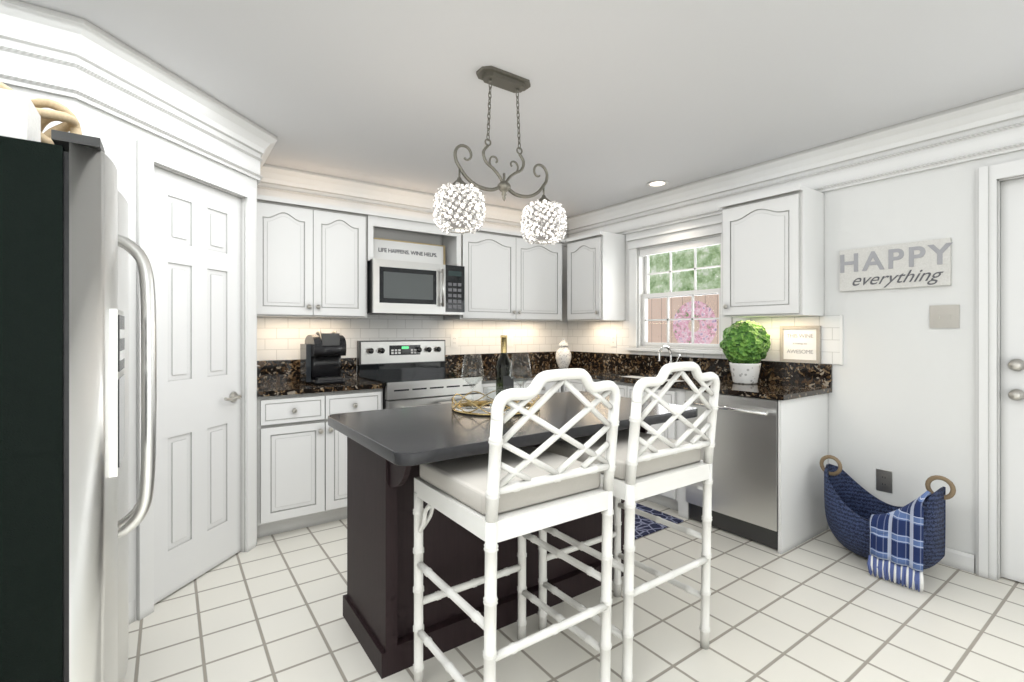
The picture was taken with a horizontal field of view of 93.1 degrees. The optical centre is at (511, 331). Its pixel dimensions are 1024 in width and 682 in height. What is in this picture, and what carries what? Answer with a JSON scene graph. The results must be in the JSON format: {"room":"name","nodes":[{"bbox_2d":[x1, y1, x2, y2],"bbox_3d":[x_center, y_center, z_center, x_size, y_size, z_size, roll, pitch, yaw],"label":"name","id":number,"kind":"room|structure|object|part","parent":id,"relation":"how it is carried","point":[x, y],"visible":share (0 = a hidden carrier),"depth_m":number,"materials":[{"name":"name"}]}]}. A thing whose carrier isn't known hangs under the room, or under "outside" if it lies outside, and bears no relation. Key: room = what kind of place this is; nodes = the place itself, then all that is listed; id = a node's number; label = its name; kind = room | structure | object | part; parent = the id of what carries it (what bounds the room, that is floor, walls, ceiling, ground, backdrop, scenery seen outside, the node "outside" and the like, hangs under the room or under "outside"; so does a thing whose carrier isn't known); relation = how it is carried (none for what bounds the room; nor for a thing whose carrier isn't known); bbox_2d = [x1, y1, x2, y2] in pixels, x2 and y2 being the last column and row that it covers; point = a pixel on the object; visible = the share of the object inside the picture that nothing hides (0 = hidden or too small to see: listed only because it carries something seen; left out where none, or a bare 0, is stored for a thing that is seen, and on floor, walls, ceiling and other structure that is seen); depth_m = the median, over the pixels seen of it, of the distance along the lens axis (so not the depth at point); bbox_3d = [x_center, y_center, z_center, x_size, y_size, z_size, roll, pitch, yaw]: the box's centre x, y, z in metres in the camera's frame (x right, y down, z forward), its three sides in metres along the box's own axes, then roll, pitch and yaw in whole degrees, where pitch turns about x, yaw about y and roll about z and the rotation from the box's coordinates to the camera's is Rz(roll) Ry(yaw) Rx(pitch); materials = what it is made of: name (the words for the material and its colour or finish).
{"room":"kitchen","nodes":[
{"label":"kitchen","id":0,"kind":"room"},
{"bbox_2d":[5,84,73,132],"bbox_3d":[-2.061,0.050,1.690,0.810,2.440,0.120,0,0,-35],"label":"wall","id":1,"kind":"structure","parent":0,"point":[68,102],"depth_m":1.83,"materials":[{"name":"white paint"}]},
{"bbox_2d":[74,99,256,620],"bbox_3d":[-1.667,0.050,2.394,0.120,2.440,1.032,0,0,10],"label":"wall","id":2,"kind":"structure","parent":0,"point":[118,137],"depth_m":2.11,"materials":[{"name":"white paint"}]},
{"bbox_2d":[136,140,255,620],"bbox_3d":[-1.639,0.215,2.505,0.138,2.110,0.740,0,0,10],"label":"door frame","id":3,"kind":"structure","parent":2,"relation":"attached to","point":[149,157],"depth_m":2.53,"materials":[{"name":"paint"}]},
{"bbox_2d":[154,166,241,603],"bbox_3d":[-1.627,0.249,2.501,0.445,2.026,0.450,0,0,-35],"label":"pantry door","id":4,"kind":"structure","parent":2,"relation":"in","point":[197,282],"depth_m":2.47,"materials":[{"name":"paint"}]},
{"bbox_2d":[257,365,260,388],"bbox_3d":[-1.690,0.285,3.151,0.019,0.150,0.578,0,0,-35],"label":"backsplash","id":5,"kind":"structure","parent":2,"relation":"attached to","point":[258,366],"depth_m":2.92,"materials":[{"name":"black stone"}]},
{"bbox_2d":[0,0,1023,245],"bbox_3d":[0.509,-1.034,1.419,4.446,0.269,5.988,0,0,-35],"label":"crown molding","id":6,"kind":"structure","parent":2,"relation":"attached to","point":[46,50],"depth_m":2.63,"materials":[{"name":"paint"}]},
{"bbox_2d":[129,529,974,623],"bbox_3d":[0.689,1.222,1.164,4.448,0.095,5.395,0,0,-35],"label":"baseboard","id":7,"kind":"structure","parent":2,"relation":"attached to","point":[960,560],"depth_m":2.58,"materials":[{"name":"paint"}]},
{"bbox_2d":[19,0,1023,217],"bbox_3d":[0.511,-1.200,1.415,4.690,0.060,6.240,0,0,-35],"label":"ceiling","id":8,"kind":"structure","parent":0,"point":[620,101],"depth_m":2.22,"materials":[{"name":"white paint"}]},
{"bbox_2d":[433,66,566,244],"bbox_3d":[-0.037,-0.800,2.241,0.699,0.740,0.229,0,0,-35],"label":"pendant light","id":9,"kind":"object","parent":8,"relation":"hanging from","point":[458,207],"visible":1,"depth_m":2.19,"materials":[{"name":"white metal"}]},
{"bbox_3d":[-0.037,-0.884,2.241,0.546,0.570,0.110,0,0,-35],"label":"frame","id":10,"kind":"part","parent":9,"relation":"part of","materials":[{"name":"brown metal"}]},
{"bbox_2d":[646,180,668,186],"bbox_3d":[1.152,-1.167,3.842,0.170,0.005,0.170,0,0,-35],"label":"recessed light","id":11,"kind":"object","parent":8,"relation":"in","point":[660,183],"visible":0.98,"depth_m":3.83,"materials":[{"name":"paint"}]},
{"bbox_2d":[559,246,567,321],"bbox_3d":[-1.257,0.050,3.913,4.690,2.440,0.120,0,0,-35],"label":"wall","id":12,"kind":"structure","parent":0,"point":[564,283],"depth_m":5.12,"materials":[{"name":"white paint"}]},
{"bbox_2d":[257,194,368,320],"bbox_3d":[-1.470,-0.495,3.491,0.770,0.790,0.318,0,0,-35],"label":"upper cabinet","id":13,"kind":"object","parent":12,"relation":"attached to","point":[313,258],"depth_m":3.36,"materials":[{"name":"paint"}]},
{"bbox_2d":[257,353,557,380],"bbox_3d":[-0.644,0.285,4.258,3.005,0.150,0.020,0,0,-35],"label":"backsplash","id":14,"kind":"structure","parent":12,"relation":"attached to","point":[270,370],"depth_m":4.32,"materials":[{"name":"black stone"}]},
{"bbox_2d":[369,229,468,316],"bbox_3d":[-0.800,-0.425,3.888,0.760,0.580,0.444,0,0,-35],"label":"upper cabinet","id":15,"kind":"object","parent":12,"relation":"attached to","point":[400,285],"depth_m":3.82,"materials":[{"name":"paint"}]},
{"bbox_2d":[378,248,436,256],"bbox_3d":[-0.835,-0.637,3.922,0.503,0.032,0.002,0,0,-35],"label":"lettering","id":16,"kind":"object","parent":15,"relation":"attached to","point":[400,251],"visible":1,"depth_m":3.90,"materials":[{"name":"grey"}]},
{"bbox_2d":[356,258,464,315],"bbox_3d":[-0.799,-0.333,3.889,0.760,0.395,0.443,0,0,-35],"label":"microwave","id":17,"kind":"object","parent":15,"relation":"in","point":[393,287],"depth_m":3.71,"materials":[{"name":"grey metal"}]},
{"bbox_2d":[441,226,563,320],"bbox_3d":[-0.055,-0.495,4.493,1.129,0.790,0.318,0,0,-35],"label":"upper cabinet","id":18,"kind":"object","parent":12,"relation":"attached to","point":[511,278],"depth_m":4.34,"materials":[{"name":"paint"}]},
{"bbox_2d":[123,499,1023,681],"bbox_3d":[0.511,1.300,1.415,4.690,0.060,6.240,0,0,-35],"label":"floor","id":19,"kind":"structure","parent":0,"point":[825,606],"depth_m":2.09,"materials":[{"name":"tile"}]},
{"bbox_2d":[0,129,156,681],"bbox_3d":[-1.587,0.391,1.382,0.927,1.751,0.910,0,0,-35],"label":"fridge","id":20,"kind":"object","parent":19,"relation":"on","point":[69,522],"visible":1,"depth_m":1.19,"materials":[{"name":"silver metal"}]},
{"bbox_2d":[0,88,40,141],"bbox_3d":[-1.355,-0.508,1.105,0.385,0.115,0.150,0,0,-35],"label":"vase","id":21,"kind":"object","parent":20,"relation":"on","point":[20,117],"visible":0.69,"depth_m":1.15,"materials":[{"name":"white ceramic"}]},
{"bbox_2d":[0,82,81,143],"bbox_3d":[-1.375,-0.575,1.367,0.246,0.233,0.240,0,0,-35],"label":"knot","id":22,"kind":"object","parent":20,"relation":"on","point":[64,114],"visible":0.4,"depth_m":1.38,"materials":[{"name":"wood"}]},
{"bbox_2d":[257,389,384,537],"bbox_3d":[-1.380,0.830,3.371,0.778,0.880,0.618,0,0,-35],"label":"base cabinet","id":23,"kind":"object","parent":19,"relation":"on","point":[302,459],"depth_m":3.05,"materials":[{"name":"paint"}]},
{"bbox_2d":[257,369,552,396],"bbox_3d":[-0.710,0.371,3.820,2.391,0.038,0.658,0,0,-35],"label":"countertop","id":24,"kind":"structure","parent":23,"relation":"on","point":[268,388],"depth_m":3.41,"materials":[{"name":"black stone"}]},
{"bbox_2d":[300,331,345,384],"bbox_3d":[-1.329,0.178,3.406,0.242,0.362,0.295,0,0,-35],"label":"coffee maker","id":25,"kind":"object","parent":24,"relation":"on","point":[321,353],"visible":1,"depth_m":3.33,"materials":[{"name":"black plastic"}]},
{"bbox_2d":[365,369,484,408],"bbox_3d":[-0.724,0.818,3.782,0.752,0.905,0.661,0,0,-35],"label":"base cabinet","id":26,"kind":"object","parent":19,"relation":"on","point":[398,394],"depth_m":3.49,"materials":[{"name":"metal"}]},
{"bbox_2d":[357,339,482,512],"bbox_3d":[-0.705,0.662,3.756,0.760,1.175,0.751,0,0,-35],"label":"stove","id":27,"kind":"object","parent":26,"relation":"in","point":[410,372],"depth_m":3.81,"materials":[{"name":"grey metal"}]},
{"bbox_2d":[343,425,650,678],"bbox_3d":[-0.020,0.835,2.286,1.340,0.870,0.655,0,0,-35],"label":"kitchen island","id":28,"kind":"object","parent":19,"relation":"on","point":[378,606],"visible":0.35,"depth_m":1.96,"materials":[{"name":"brown wood"}]},
{"bbox_2d":[328,391,697,465],"bbox_3d":[0.043,0.380,2.181,1.490,0.039,0.830,0,0,-35],"label":"island countertop","id":29,"kind":"structure","parent":28,"relation":"on","point":[412,436],"depth_m":1.85,"materials":[{"name":"grey stone"}]},
{"bbox_2d":[452,390,539,415],"bbox_3d":[-0.074,0.328,2.251,0.410,0.061,0.410,0,0,-35],"label":"tray","id":30,"kind":"object","parent":29,"relation":"on","point":[484,409],"visible":0.44,"depth_m":2.17,"materials":[{"name":"beige mirror"}]},
{"bbox_2d":[461,353,531,410],"bbox_3d":[-0.056,0.228,2.220,0.317,0.245,0.254,0,0,-35],"label":"glasses","id":31,"kind":"object","parent":30,"relation":"on","point":[527,378],"visible":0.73,"depth_m":2.23,"materials":[{"name":"clear glass"}]},
{"bbox_2d":[496,335,513,395],"bbox_3d":[-0.039,0.185,2.330,0.076,0.330,0.078,0,0,-35],"label":"wine bottle","id":32,"kind":"object","parent":30,"relation":"on","point":[504,380],"visible":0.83,"depth_m":2.30,"materials":[{"name":"black glass"}]},
{"bbox_2d":[481,377,560,399],"bbox_3d":[-0.060,0.830,4.262,0.871,0.880,0.688,0,0,-35],"label":"base cabinet","id":33,"kind":"object","parent":19,"relation":"on","point":[492,380],"depth_m":3.99,"materials":[{"name":"paint"}]},
{"bbox_2d":[413,368,632,681],"bbox_3d":[0.002,0.693,1.658,0.503,1.155,0.557,0,0,-35],"label":"bar stool","id":34,"kind":"object","parent":19,"relation":"on","point":[494,496],"depth_m":1.57,"materials":[{"name":"paint"}]},
{"bbox_3d":[-0.016,0.491,1.683,0.468,0.066,0.466,0,0,-35],"label":"seat","id":35,"kind":"part","parent":34,"relation":"part of","materials":[{"name":"fabric"}]},
{"bbox_3d":[0.002,0.691,1.658,0.503,1.159,0.558,0,0,-35],"label":"frame","id":36,"kind":"part","parent":34,"relation":"part of","materials":[{"name":"paint"}]},
{"bbox_2d":[561,377,592,391],"bbox_3d":[0.773,0.830,4.296,0.688,0.880,0.380,0,0,-35],"label":"base cabinet","id":37,"kind":"object","parent":19,"relation":"on","point":[577,384],"depth_m":4.14,"materials":[{"name":"paint"}]},
{"bbox_2d":[593,373,684,508],"bbox_3d":[1.126,0.830,3.858,0.618,0.880,1.024,0,0,-35],"label":"base cabinet","id":38,"kind":"object","parent":19,"relation":"on","point":[665,499],"depth_m":3.53,"materials":[{"name":"paint"}]},
{"bbox_2d":[635,503,683,538],"bbox_3d":[0.634,1.265,3.444,0.595,0.008,0.930,0,0,-35],"label":"rug","id":39,"kind":"object","parent":19,"relation":"on","point":[644,526],"visible":0.21,"depth_m":3.20,"materials":[{"name":"blue fabric"}]},
{"bbox_2d":[633,362,719,649],"bbox_3d":[0.467,0.693,1.988,0.503,1.155,0.557,0,0,-35],"label":"bar stool","id":40,"kind":"object","parent":19,"relation":"on","point":[661,464],"depth_m":1.83,"materials":[{"name":"paint"}]},
{"bbox_3d":[0.450,0.491,2.013,0.468,0.066,0.466,0,0,-35],"label":"seat","id":41,"kind":"part","parent":40,"relation":"part of","materials":[{"name":"fabric"}]},
{"bbox_3d":[0.467,0.691,1.988,0.503,1.159,0.558,0,0,-35],"label":"frame","id":42,"kind":"part","parent":40,"relation":"part of","materials":[{"name":"paint"}]},
{"bbox_2d":[673,385,828,553],"bbox_3d":[1.578,0.833,3.217,0.622,0.875,0.692,0,0,-35],"label":"base cabinet","id":43,"kind":"object","parent":19,"relation":"on","point":[768,476],"depth_m":2.93,"materials":[{"name":"paint"}]},
{"bbox_2d":[533,365,831,400],"bbox_3d":[1.061,0.375,3.938,0.632,0.030,2.513,0,0,-35],"label":"countertop","id":44,"kind":"structure","parent":43,"relation":"on","point":[762,388],"depth_m":3.22,"materials":[{"name":"black stone"}]},
{"bbox_2d":[555,338,570,367],"bbox_3d":[0.504,0.211,4.756,0.156,0.295,0.156,0,0,-35],"label":"ginger jar","id":45,"kind":"object","parent":44,"relation":"on","point":[563,356],"visible":1,"depth_m":4.71,"materials":[{"name":"white ceramic"}]},
{"bbox_2d":[598,345,708,414],"bbox_3d":[1.135,0.352,3.879,0.485,0.476,0.748,0,0,-35],"label":"sink","id":46,"kind":"object","parent":44,"relation":"in","point":[645,363],"depth_m":4.20,"materials":[{"name":"silver metal"}]},
{"bbox_2d":[720,320,770,383],"bbox_3d":[1.614,0.141,3.359,0.318,0.436,0.321,0,0,-35],"label":"topiary","id":47,"kind":"object","parent":44,"relation":"on","point":[745,346],"visible":1,"depth_m":3.27,"materials":[{"name":"green plant"}]},
{"bbox_2d":[729,362,761,383],"bbox_3d":[1.615,0.289,3.361,0.200,0.140,0.200,0,0,-35],"label":"pot","id":48,"kind":"object","parent":47,"relation":"attached to","point":[741,372],"depth_m":3.29,"materials":[{"name":"white ceramic"}]},
{"bbox_2d":[684,384,824,550],"bbox_3d":[1.569,0.828,3.175,0.682,0.865,0.594,0,0,-35],"label":"dishwasher","id":49,"kind":"object","parent":43,"relation":"in","point":[768,476],"depth_m":2.92,"materials":[{"name":"grey metal"}]},
{"bbox_2d":[824,463,945,569],"bbox_3d":[2.035,1.030,2.672,0.376,0.480,0.536,0,0,-35],"label":"basket","id":50,"kind":"object","parent":19,"relation":"on","point":[852,506],"visible":0.52,"depth_m":2.67,"materials":[{"name":"blue wicker"}]},
{"bbox_2d":[820,455,841,475],"bbox_3d":[1.891,0.795,2.876,0.022,0.122,0.122,0,0,-35],"label":"hoop","id":51,"kind":"object","parent":50,"relation":"attached to","point":[825,457],"depth_m":2.86,"materials":[{"name":"brown wood"}]},
{"bbox_2d":[867,491,930,592],"bbox_3d":[2.005,1.031,2.495,0.243,0.464,0.234,0,0,-35],"label":"throw","id":52,"kind":"object","parent":50,"relation":"in","point":[896,546],"visible":0.96,"depth_m":2.41,"materials":[{"name":"blue fabric"}]},
{"bbox_2d":[925,475,955,499],"bbox_3d":[2.179,0.795,2.468,0.022,0.122,0.122,0,0,-35],"label":"hoop","id":53,"kind":"object","parent":50,"relation":"attached to","point":[950,495],"depth_m":2.45,"materials":[{"name":"brown wood"}]},
{"bbox_2d":[568,150,1023,572],"bbox_3d":[2.341,0.050,2.785,0.120,2.440,6.120,0,0,-35],"label":"wall","id":54,"kind":"structure","parent":0,"point":[902,402],"depth_m":2.78,"materials":[{"name":"white paint"}]},
{"bbox_2d":[565,231,628,320],"bbox_3d":[0.788,-0.495,4.595,0.318,0.790,0.470,0,0,-35],"label":"upper cabinet","id":55,"kind":"object","parent":54,"relation":"attached to","point":[596,261],"depth_m":4.44,"materials":[{"name":"paint"}]},
{"bbox_2d":[625,220,732,353],"bbox_3d":[1.400,-0.336,4.067,0.175,1.019,1.030,0,0,-35],"label":"window","id":56,"kind":"structure","parent":54,"relation":"in","point":[644,295],"depth_m":4.15,"materials":[{"name":"paint"}]},
{"bbox_2d":[569,349,831,388],"bbox_3d":[1.316,0.285,4.107,0.020,0.150,2.493,0,0,-35],"label":"backsplash","id":57,"kind":"structure","parent":54,"relation":"attached to","point":[785,373],"depth_m":3.76,"materials":[{"name":"black stone"}]},
{"bbox_2d":[719,185,828,320],"bbox_3d":[1.736,-0.495,3.256,0.318,0.790,0.530,0,0,-35],"label":"upper cabinet","id":58,"kind":"object","parent":54,"relation":"attached to","point":[773,242],"depth_m":3.10,"materials":[{"name":"paint"}]},
{"bbox_2d":[840,238,950,291],"bbox_3d":[2.217,-0.378,2.835,0.020,0.255,0.529,0,0,-35],"label":"sign","id":59,"kind":"object","parent":54,"relation":"attached to","point":[926,262],"visible":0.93,"depth_m":2.80,"materials":[{"name":"white wood"}]},
{"bbox_2d":[840,242,952,272],"bbox_3d":[2.212,-0.422,2.822,0.003,0.113,0.535,0,0,-35],"label":"lettering","id":60,"kind":"object","parent":59,"relation":"attached to","point":[912,256],"visible":1,"depth_m":2.82,"materials":[{"name":"grey"}]},
{"bbox_2d":[852,270,943,287],"bbox_3d":[2.221,-0.303,2.811,0.002,0.091,0.430,0,0,-35],"label":"lettering","id":61,"kind":"object","parent":59,"relation":"attached to","point":[898,281],"visible":1,"depth_m":2.78,"materials":[{"name":"grey paint"}]},
{"bbox_2d":[876,305,959,492],"bbox_3d":[2.285,0.403,2.747,0.012,1.090,0.374,0,0,-35],"label":"plates","id":62,"kind":"object","parent":54,"relation":"attached to","point":[944,316],"visible":1,"depth_m":2.67,"materials":[{"name":"grey"}]},
{"bbox_2d":[976,159,1023,580],"bbox_3d":[2.778,0.210,2.145,0.147,2.120,1.040,0,0,-35],"label":"door frame","id":63,"kind":"structure","parent":54,"relation":"attached to","point":[990,179],"depth_m":2.49,"materials":[{"name":"paint"}]},
{"bbox_2d":[1001,178,1023,582],"bbox_3d":[2.761,0.246,2.133,0.108,2.031,0.878,0,0,-35],"label":"entry door","id":64,"kind":"structure","parent":54,"relation":"in","point":[1012,379],"depth_m":2.46,"materials":[{"name":"paint"}]},
{"bbox_2d":[780,326,820,363],"bbox_3d":[1.920,0.086,3.234,0.024,0.245,0.250,0,0,-35],"label":"frame","id":65,"kind":"object","parent":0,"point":[813,343],"visible":0.96,"depth_m":3.23,"materials":[{"name":"beige wood"}]},
{"bbox_2d":[787,349,812,353],"bbox_3d":[1.917,0.135,3.233,0.002,0.025,0.165,0,0,-35],"label":"lettering","id":66,"kind":"object","parent":65,"relation":"attached to","point":[806,351],"visible":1,"depth_m":3.23,"materials":[{"name":"grey paint"}]},
{"bbox_2d":[788,334,812,337],"bbox_3d":[1.918,0.030,3.233,0.002,0.025,0.167,0,0,-35],"label":"lettering","id":67,"kind":"object","parent":65,"relation":"attached to","point":[799,335],"visible":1,"depth_m":3.23,"materials":[{"name":"grey paint"}]},
{"label":"outside","id":68,"kind":"structure","parent":0,"visible":0},
{"bbox_2d":[648,244,720,343],"bbox_3d":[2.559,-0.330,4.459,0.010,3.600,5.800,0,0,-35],"label":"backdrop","id":69,"kind":"structure","parent":68,"point":[686,336],"depth_m":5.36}
]}

